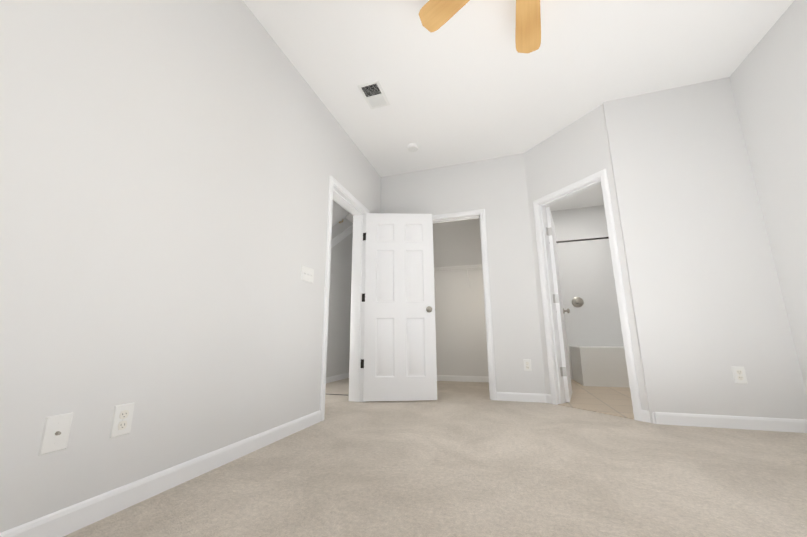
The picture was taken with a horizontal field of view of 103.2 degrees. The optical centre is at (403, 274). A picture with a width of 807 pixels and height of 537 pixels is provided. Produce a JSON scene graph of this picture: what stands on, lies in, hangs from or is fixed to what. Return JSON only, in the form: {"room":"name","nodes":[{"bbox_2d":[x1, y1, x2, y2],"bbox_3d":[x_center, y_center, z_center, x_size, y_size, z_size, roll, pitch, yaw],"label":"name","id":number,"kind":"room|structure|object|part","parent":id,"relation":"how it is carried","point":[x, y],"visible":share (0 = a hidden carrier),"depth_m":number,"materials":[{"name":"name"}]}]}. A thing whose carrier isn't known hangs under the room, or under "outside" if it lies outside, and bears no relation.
{"room":"empty bedroom","nodes":[
{"label":"empty bedroom","id":0,"kind":"room"},
{"bbox_2d":[0,0,380,532],"bbox_3d":[-0.783,-0.199,2.711,0.160,2.740,6.765,-4,-12,17],"label":"wall","id":1,"kind":"structure","parent":0,"point":[168,168],"depth_m":1.40,"materials":[{"name":"white paint"}]},
{"bbox_2d":[38,412,72,455],"bbox_3d":[-1.149,0.529,1.064,0.016,0.117,0.072,-4,-12,17],"label":"outlet","id":2,"kind":"object","parent":1,"relation":"attached to","point":[55,434],"visible":1,"depth_m":1.06,"materials":[{"name":"white plastic"}]},
{"bbox_2d":[109,402,134,438],"bbox_3d":[-1.094,0.568,1.248,0.007,0.117,0.072,-4,-12,17],"label":"duplex electrical outlet","id":3,"kind":"object","parent":1,"relation":"attached to","point":[121,423],"visible":1,"depth_m":1.24,"materials":[{"name":"white plastic"}]},
{"bbox_2d":[0,410,320,536],"bbox_3d":[-1.169,0.802,0.945,0.013,0.083,3.376,-4,-12,17],"label":"baseboard","id":4,"kind":"structure","parent":1,"relation":"attached to","point":[71,519],"depth_m":1.29,"materials":[{"name":"white paint"}]},
{"bbox_2d":[301,265,313,282],"bbox_3d":[-0.742,0.002,2.495,0.019,0.117,0.166,-4,-12,17],"label":"switch plate","id":5,"kind":"object","parent":1,"relation":"attached to","point":[307,274],"visible":1,"depth_m":2.49,"materials":[{"name":"white plastic"}]},
{"bbox_2d":[320,175,368,420],"bbox_3d":[-0.529,0.206,3.138,0.017,2.112,0.884,-4,-12,17],"label":"door trim","id":6,"kind":"structure","parent":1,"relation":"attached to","point":[338,185],"depth_m":2.76,"materials":[{"name":"white paint"}]},
{"bbox_2d":[333,184,365,401],"bbox_3d":[-0.621,0.212,3.167,0.177,2.112,0.884,-4,-12,17],"label":"door frame","id":7,"kind":"structure","parent":1,"relation":"attached to","point":[356,388],"depth_m":3.48,"materials":[{"name":"white paint"}]},
{"bbox_2d":[363,213,436,400],"bbox_3d":[-0.039,0.302,3.488,0.773,2.030,0.177,0,-11,-2],"label":"entry door","id":8,"kind":"structure","parent":1,"relation":"in","point":[400,347],"depth_m":3.45,"materials":[{"name":"white paint"}]},
{"bbox_2d":[326,218,352,376],"bbox_3d":[-1.838,-0.125,3.038,0.115,2.740,6.765,-4,-12,17],"label":"wall","id":9,"kind":"structure","parent":0,"point":[338,339],"depth_m":5.27,"materials":[{"name":"white paint"}]},
{"bbox_2d":[326,373,348,382],"bbox_3d":[-1.530,1.319,3.486,0.013,0.083,5.200,-4,-12,17],"label":"baseboard","id":10,"kind":"structure","parent":9,"relation":"attached to","point":[337,377],"depth_m":5.00,"materials":[{"name":"white paint"}]},
{"bbox_2d":[332,215,346,226],"bbox_3d":[-1.345,-0.415,4.362,0.081,2.051,2.725,-4,-12,17],"label":"stair handrail","id":11,"kind":"object","parent":9,"relation":"attached to","point":[333,224],"visible":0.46,"depth_m":5.25,"materials":[{"name":"white paint"}]},
{"bbox_2d":[331,225,352,247],"bbox_3d":[-1.364,-0.122,4.336,0.021,2.340,3.150,-4,-12,17],"label":"trim","id":12,"kind":"structure","parent":9,"relation":"attached to","point":[337,239],"depth_m":5.43,"materials":[{"name":"white paint"}]},
{"bbox_2d":[332,201,349,223],"bbox_3d":[-1.383,-0.390,4.101,0.160,1.805,2.600,-4,-12,17],"label":"soffit","id":13,"kind":"structure","parent":0,"point":[339,212],"depth_m":5.05,"materials":[{"name":"white paint"}]},
{"bbox_2d":[64,378,806,536],"bbox_3d":[-0.047,1.178,2.258,5.985,0.150,7.250,-4,-12,17],"label":"floor carpet","id":14,"kind":"object","parent":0,"point":[463,459],"visible":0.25,"depth_m":1.45,"materials":[{"name":"beige carpet"}]},
{"bbox_2d":[433,218,487,375],"bbox_3d":[0.850,0.277,5.125,1.780,2.740,0.115,-4,-12,17],"label":"wall","id":15,"kind":"structure","parent":0,"point":[461,342],"depth_m":5.03,"materials":[{"name":"white paint"}]},
{"bbox_2d":[434,264,481,291],"bbox_3d":[0.803,0.067,4.945,1.511,0.343,0.328,-4,-12,17],"label":"wire closet shelf","id":16,"kind":"object","parent":15,"relation":"attached to","point":[459,268],"visible":0.35,"depth_m":4.78,"materials":[{"name":"white metal"}]},
{"bbox_2d":[437,375,488,381],"bbox_3d":[0.862,1.566,4.795,1.505,0.083,0.013,-4,-12,17],"label":"baseboard","id":17,"kind":"structure","parent":15,"relation":"attached to","point":[463,378],"depth_m":4.78,"materials":[{"name":"white paint"}]},
{"bbox_2d":[381,153,545,394],"bbox_3d":[0.525,0.008,3.786,1.990,2.740,0.115,-4,-12,17],"label":"wall","id":18,"kind":"structure","parent":0,"point":[496,189],"depth_m":3.62,"materials":[{"name":"white paint"}]},
{"bbox_2d":[432,209,496,399],"bbox_3d":[0.573,0.334,3.705,0.763,2.069,0.115,-4,-12,17],"label":"door frame","id":19,"kind":"structure","parent":18,"relation":"attached to","point":[456,218],"depth_m":3.73,"materials":[{"name":"white paint"}]},
{"bbox_2d":[497,392,545,402],"bbox_3d":[1.195,1.250,3.252,0.476,0.083,0.013,-4,-12,17],"label":"baseboard","id":20,"kind":"structure","parent":18,"relation":"attached to","point":[521,397],"depth_m":3.25,"materials":[{"name":"white paint"}]},
{"bbox_2d":[523,359,531,370],"bbox_3d":[1.274,0.937,3.292,0.072,0.117,0.007,-4,-12,17],"label":"outlet","id":21,"kind":"object","parent":18,"relation":"attached to","point":[527,364],"visible":1,"depth_m":3.29,"materials":[{"name":"white plastic"}]},
{"bbox_2d":[243,0,793,222],"bbox_3d":[-0.069,-1.679,2.837,5.985,0.200,7.250,-4,-12,17],"label":"ceiling","id":22,"kind":"structure","parent":0,"point":[467,83],"depth_m":2.50,"materials":[{"name":"white paint"}]},
{"bbox_2d":[357,80,389,108],"bbox_3d":[-0.258,-1.572,2.825,0.190,0.012,0.296,-4,-12,17],"label":"ceiling vent","id":23,"kind":"object","parent":22,"relation":"in","point":[373,94],"visible":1,"depth_m":2.81,"materials":[{"name":"white plastic"}]},
{"bbox_2d":[407,143,418,151],"bbox_3d":[0.105,-1.410,3.582,0.132,0.034,0.132,-4,-12,17],"label":"smoke detector","id":24,"kind":"object","parent":22,"relation":"attached to","point":[412,147],"visible":1,"depth_m":3.55,"materials":[{"name":"white plastic"}]},
{"bbox_2d":[419,0,540,52],"bbox_3d":[0.624,-1.589,1.584,1.200,0.484,1.172,-4,-12,17],"label":"fan","id":25,"kind":"object","parent":22,"relation":"hanging from","point":[435,15],"visible":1,"depth_m":1.90,"materials":[{"name":"brown wood"}]},
{"bbox_3d":[0.337,-1.571,1.759,0.576,0.020,0.152,-19,-31,35],"label":"blade","id":26,"kind":"part","parent":25,"relation":"part of","materials":[{"name":"brown wood"}]},
{"bbox_3d":[0.724,-1.552,1.865,0.152,0.020,0.576,7,-16,24],"label":"blade","id":27,"kind":"part","parent":25,"relation":"part of","materials":[{"name":"brown wood"}]},
{"bbox_2d":[546,205,623,378],"bbox_3d":[0.974,0.393,5.704,5.600,2.740,0.115,-4,-12,17],"label":"wall","id":28,"kind":"structure","parent":0,"point":[586,271],"depth_m":5.08,"materials":[{"name":"white paint"}]},
{"bbox_2d":[572,297,583,306],"bbox_3d":[2.735,0.433,5.010,0.170,0.170,0.100,-4,-12,17],"label":"shower valve","id":29,"kind":"object","parent":28,"relation":"attached to","point":[577,302],"visible":1,"depth_m":5.04,"materials":[{"name":"silver metal"}]},
{"bbox_2d":[549,237,608,243],"bbox_3d":[2.457,-0.478,4.533,1.735,0.060,0.060,-4,-12,17],"label":"shower rod","id":30,"kind":"object","parent":28,"relation":"attached to","point":[581,239],"visible":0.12,"depth_m":4.50,"materials":[{"name":"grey metal"}]},
{"bbox_2d":[524,105,647,410],"bbox_3d":[1.690,-0.145,3.076,0.115,2.740,0.939,6,-13,-28],"label":"wall","id":31,"kind":"structure","parent":0,"point":[575,151],"depth_m":3.16,"materials":[{"name":"white paint"}]},
{"bbox_2d":[546,394,551,403],"bbox_3d":[1.433,1.230,3.158,0.013,0.083,0.061,6,-13,-28],"label":"baseboard","id":32,"kind":"structure","parent":31,"relation":"attached to","point":[548,398],"depth_m":3.15,"materials":[{"name":"white paint"}]},
{"bbox_2d":[546,207,571,402],"bbox_3d":[1.757,0.312,3.606,0.177,2.030,0.676,-7,-13,29],"label":"bathroom door","id":33,"kind":"structure","parent":31,"relation":"in","point":[560,311],"depth_m":3.41,"materials":[{"name":"white paint"}]},
{"bbox_2d":[533,169,642,420],"bbox_3d":[1.679,0.165,3.020,0.132,2.112,0.789,6,-13,-28],"label":"door frame","id":34,"kind":"structure","parent":31,"relation":"attached to","point":[626,334],"depth_m":3.14,"materials":[{"name":"white paint"}]},
{"bbox_2d":[641,410,655,423],"bbox_3d":[1.850,1.076,2.415,0.013,0.083,0.085,6,-13,-28],"label":"baseboard","id":35,"kind":"structure","parent":31,"relation":"attached to","point":[645,415],"depth_m":2.42,"materials":[{"name":"white paint"}]},
{"bbox_2d":[558,379,633,418],"bbox_3d":[2.314,1.362,3.652,1.735,0.006,2.545,-4,-12,17],"label":"floor","id":36,"kind":"structure","parent":0,"point":[615,401],"depth_m":3.24,"materials":[{"name":"beige tile"}]},
{"bbox_2d":[570,346,629,387],"bbox_3d":[2.946,1.262,4.444,0.985,0.494,0.720,-4,-12,17],"label":"bathtub","id":37,"kind":"object","parent":36,"relation":"on","point":[601,366],"visible":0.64,"depth_m":4.19,"materials":[{"name":"white plastic"}]},
{"bbox_2d":[602,77,806,422],"bbox_3d":[2.347,-0.255,2.555,1.035,2.740,0.115,-4,-12,17],"label":"wall","id":38,"kind":"structure","parent":0,"point":[709,307],"depth_m":2.48,"materials":[{"name":"white paint"}]},
{"bbox_2d":[655,412,806,432],"bbox_3d":[2.298,1.038,2.244,0.890,0.083,0.013,-4,-12,17],"label":"baseboard","id":39,"kind":"structure","parent":38,"relation":"attached to","point":[746,423],"depth_m":2.24,"materials":[{"name":"white paint"}]},
{"bbox_2d":[731,366,747,383],"bbox_3d":[2.395,0.719,2.280,0.072,0.117,0.007,-4,-12,17],"label":"outlet","id":40,"kind":"object","parent":38,"relation":"attached to","point":[739,375],"visible":1,"depth_m":2.28,"materials":[{"name":"white plastic"}]},
{"bbox_2d":[729,0,806,392],"bbox_3d":[2.546,-0.434,1.679,0.115,2.740,6.765,-4,-12,17],"label":"wall","id":41,"kind":"structure","parent":0,"point":[768,78],"depth_m":2.21,"materials":[{"name":"white paint"}]}
]}

